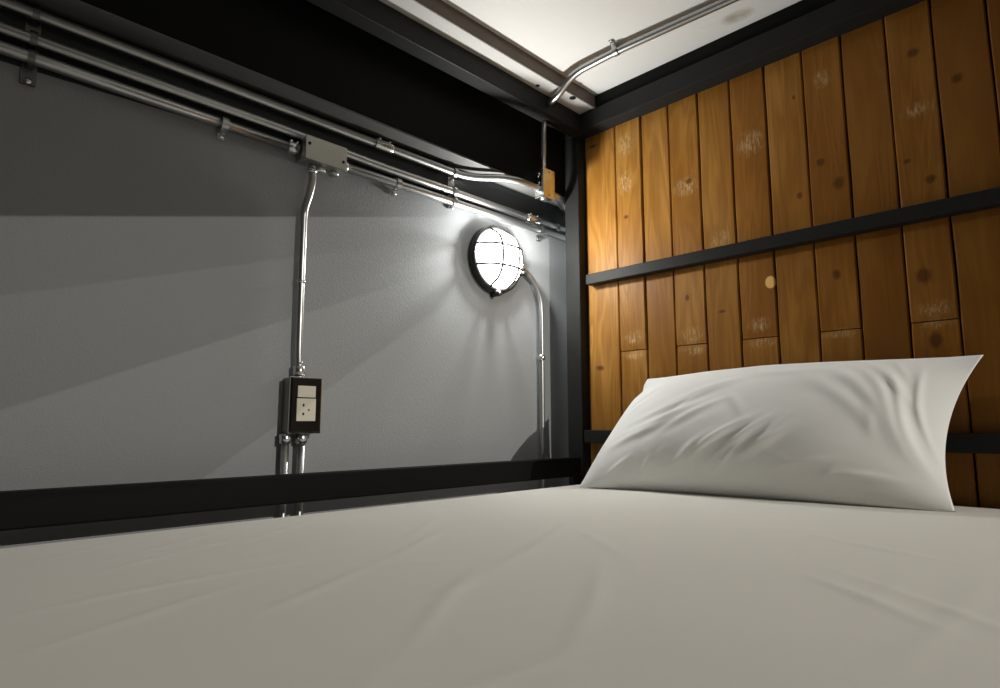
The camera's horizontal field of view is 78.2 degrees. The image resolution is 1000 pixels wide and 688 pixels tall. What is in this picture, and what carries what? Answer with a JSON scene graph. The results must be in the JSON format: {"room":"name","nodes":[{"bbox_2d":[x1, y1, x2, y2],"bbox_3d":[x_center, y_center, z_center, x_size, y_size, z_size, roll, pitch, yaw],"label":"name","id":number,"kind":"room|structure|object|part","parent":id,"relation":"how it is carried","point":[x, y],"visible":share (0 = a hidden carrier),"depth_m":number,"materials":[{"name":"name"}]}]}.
{"room":"dormitory","nodes":[
{"label":"dormitory","id":0,"kind":"room"},
{"bbox_2d":[0,61,568,548],"bbox_3d":[-0.822,-0.508,0.943,3.800,2.450,0.120,7,-10,-44],"label":"wall","id":1,"kind":"structure","parent":0,"point":[149,258],"depth_m":1.12,"materials":[{"name":"grey paint"}]},
{"bbox_2d":[19,4,41,86],"bbox_3d":[-0.714,-0.460,0.940,0.020,0.128,0.027,7,-10,-44],"label":"strap","id":2,"kind":"object","parent":1,"relation":"attached to","point":[28,71],"visible":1,"depth_m":0.94,"materials":[{"name":"metal"}]},
{"bbox_2d":[0,40,300,155],"bbox_3d":[-1.049,-0.473,0.605,1.811,0.048,0.026,7,-10,-44],"label":"conduit","id":3,"kind":"object","parent":1,"relation":"attached to","point":[6,49],"visible":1,"depth_m":1.04,"materials":[{"name":"metal"}]},
{"bbox_2d":[0,0,564,226],"bbox_3d":[-0.921,-0.479,0.752,3.198,0.156,0.004,7,-10,-44],"label":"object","id":4,"kind":"structure","parent":1,"relation":"attached to","point":[488,190],"depth_m":1.19,"materials":[{"name":"silver metal"}]},
{"bbox_2d":[0,0,564,211],"bbox_3d":[-0.712,-0.514,0.901,2.695,0.034,0.092,7,-10,-44],"label":"conduit","id":5,"kind":"object","parent":1,"relation":"attached to","point":[17,7],"visible":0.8,"depth_m":1.16,"materials":[{"name":"metal"}]},
{"bbox_2d":[534,167,554,202],"bbox_3d":[0.120,-0.429,1.666,0.048,0.082,0.036,7,-10,-44],"label":"box","id":6,"kind":"object","parent":5,"relation":"attached to","point":[544,177],"visible":0.98,"depth_m":1.65,"materials":[{"name":"wood"}]},
{"bbox_2d":[541,120,546,168],"bbox_3d":[0.119,-0.541,1.671,0.015,0.141,0.031,1,-7,-8],"label":"conduit","id":7,"kind":"object","parent":6,"relation":"attached to","point":[544,122],"visible":0.96,"depth_m":1.67,"materials":[{"name":"metal"}]},
{"bbox_2d":[0,21,564,233],"bbox_3d":[-0.736,-0.462,0.918,2.695,0.056,0.026,7,-10,-44],"label":"conduit","id":8,"kind":"object","parent":1,"relation":"attached to","point":[7,30],"visible":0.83,"depth_m":1.13,"materials":[{"name":"metal"}]},
{"bbox_2d":[278,432,290,517],"bbox_3d":[-0.407,0.449,1.129,0.022,0.580,0.022,7,-10,-44],"label":"conduit","id":9,"kind":"object","parent":1,"relation":"attached to","point":[284,439],"visible":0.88,"depth_m":1.15,"materials":[{"name":"metal"}]},
{"bbox_2d":[294,434,306,515],"bbox_3d":[-0.383,0.452,1.152,0.022,0.580,0.022,7,-10,-44],"label":"conduit","id":10,"kind":"object","parent":1,"relation":"attached to","point":[301,439],"visible":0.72,"depth_m":1.18,"materials":[{"name":"metal"}]},
{"bbox_2d":[281,376,321,433],"bbox_3d":[-0.383,0.119,1.189,0.066,0.108,0.038,7,-10,-44],"label":"wall socket","id":11,"kind":"object","parent":1,"relation":"attached to","point":[301,404],"visible":1,"depth_m":1.17,"materials":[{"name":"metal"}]},
{"bbox_2d":[296,398,315,420],"bbox_3d":[-0.370,0.126,1.175,0.039,0.043,0.002,7,-10,-44],"label":"outlet","id":12,"kind":"object","parent":11,"relation":"attached to","point":[305,407],"depth_m":1.17,"materials":[{"name":"beige plastic"}]},
{"bbox_2d":[297,386,315,397],"bbox_3d":[-0.370,0.091,1.179,0.037,0.022,0.002,7,-10,-44],"label":"switch","id":13,"kind":"object","parent":11,"relation":"attached to","point":[302,391],"depth_m":1.18,"materials":[{"name":"beige plastic"}]},
{"bbox_2d":[293,165,316,376],"bbox_3d":[-0.387,-0.149,1.221,0.032,0.429,0.024,-2,-8,14],"label":"conduit","id":14,"kind":"object","parent":1,"relation":"attached to","point":[298,369],"visible":0.99,"depth_m":1.21,"materials":[{"name":"metal"}]},
{"bbox_2d":[296,134,346,177],"bbox_3d":[-0.367,-0.381,1.262,0.092,0.058,0.049,7,-10,-44],"label":"junction box","id":15,"kind":"object","parent":1,"relation":"attached to","point":[330,158],"visible":0.97,"depth_m":1.25,"materials":[{"name":"metal"}]},
{"bbox_2d":[447,165,458,209],"bbox_3d":[-0.115,-0.392,1.530,0.020,0.112,0.027,7,-10,-44],"label":"strap","id":16,"kind":"object","parent":1,"relation":"attached to","point":[450,178],"visible":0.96,"depth_m":1.53,"materials":[{"name":"metal"}]},
{"bbox_2d":[341,162,565,241],"bbox_3d":[-0.061,-0.338,1.577,0.794,0.043,0.026,7,-10,-44],"label":"conduit","id":17,"kind":"object","parent":1,"relation":"attached to","point":[398,184],"visible":0.8,"depth_m":1.49,"materials":[{"name":"metal"}]},
{"bbox_2d":[469,225,524,296],"bbox_3d":[0.009,-0.218,1.601,0.187,0.189,0.071,7,-10,-44],"label":"lamp","id":18,"kind":"object","parent":1,"relation":"attached to","point":[494,253],"visible":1,"depth_m":1.60,"materials":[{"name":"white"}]},
{"bbox_2d":[521,263,544,488],"bbox_3d":[0.083,0.291,1.643,0.110,1.026,0.022,7,-10,-44],"label":"conduit","id":19,"kind":"object","parent":1,"relation":"attached to","point":[541,357],"visible":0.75,"depth_m":1.70,"materials":[{"name":"metal"}]},
{"bbox_3d":[0.838,0.516,-0.875,3.800,0.050,4.830,7,-10,-44],"label":"floor","id":20,"kind":"structure","parent":0,"visible":0},
{"bbox_2d":[0,0,999,530],"bbox_3d":[-0.084,-0.100,0.505,2.208,1.528,1.459,7,-10,-44],"label":"bunk bed","id":21,"kind":"object","parent":20,"relation":"on","point":[746,183],"visible":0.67,"depth_m":1.33,"materials":[{"name":"black paint"}]},
{"bbox_3d":[-0.502,0.237,0.951,2.000,0.049,0.030,7,-10,-44],"label":"rail","id":22,"kind":"part","parent":21,"relation":"part of","materials":[{"name":"black metal"}]},
{"bbox_2d":[0,484,999,687],"bbox_3d":[-0.011,0.278,0.476,2.020,0.152,1.244,7,-10,-44],"label":"mattress","id":23,"kind":"object","parent":21,"relation":"on","point":[572,586],"visible":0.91,"depth_m":0.49,"materials":[{"name":"white fabric"}]},
{"bbox_2d":[579,355,982,511],"bbox_3d":[0.501,0.171,1.229,0.197,0.266,0.741,7,-10,-44],"label":"pillow","id":24,"kind":"object","parent":23,"relation":"on","point":[873,433],"visible":1,"depth_m":1.12,"materials":[{"name":"white fabric"}]},
{"bbox_3d":[0.221,0.112,1.700,0.050,1.417,0.050,7,-10,-44],"label":"post","id":25,"kind":"part","parent":21,"relation":"part of","materials":[{"name":"black metal"}]},
{"bbox_2d":[546,0,739,105],"bbox_3d":[0.593,-0.725,1.207,1.282,0.071,0.056,-7,-10,41],"label":"conduit","id":26,"kind":"object","parent":21,"relation":"on","point":[615,51],"visible":1,"depth_m":1.44,"materials":[{"name":"metal"}]},
{"bbox_3d":[0.691,0.189,1.198,0.029,0.034,1.295,7,-10,-44],"label":"head rail","id":27,"kind":"part","parent":21,"relation":"part of","materials":[{"name":"black metal"}]},
{"bbox_3d":[0.707,-0.080,1.253,0.020,1.162,1.298,7,-10,-44],"label":"headboard","id":28,"kind":"part","parent":21,"relation":"part of","materials":[{"name":"brown wood"}]},
{"bbox_3d":[0.696,-0.234,1.248,0.029,0.029,1.280,7,-10,-44],"label":"head rail","id":29,"kind":"part","parent":21,"relation":"part of","materials":[{"name":"black metal"}]}
]}

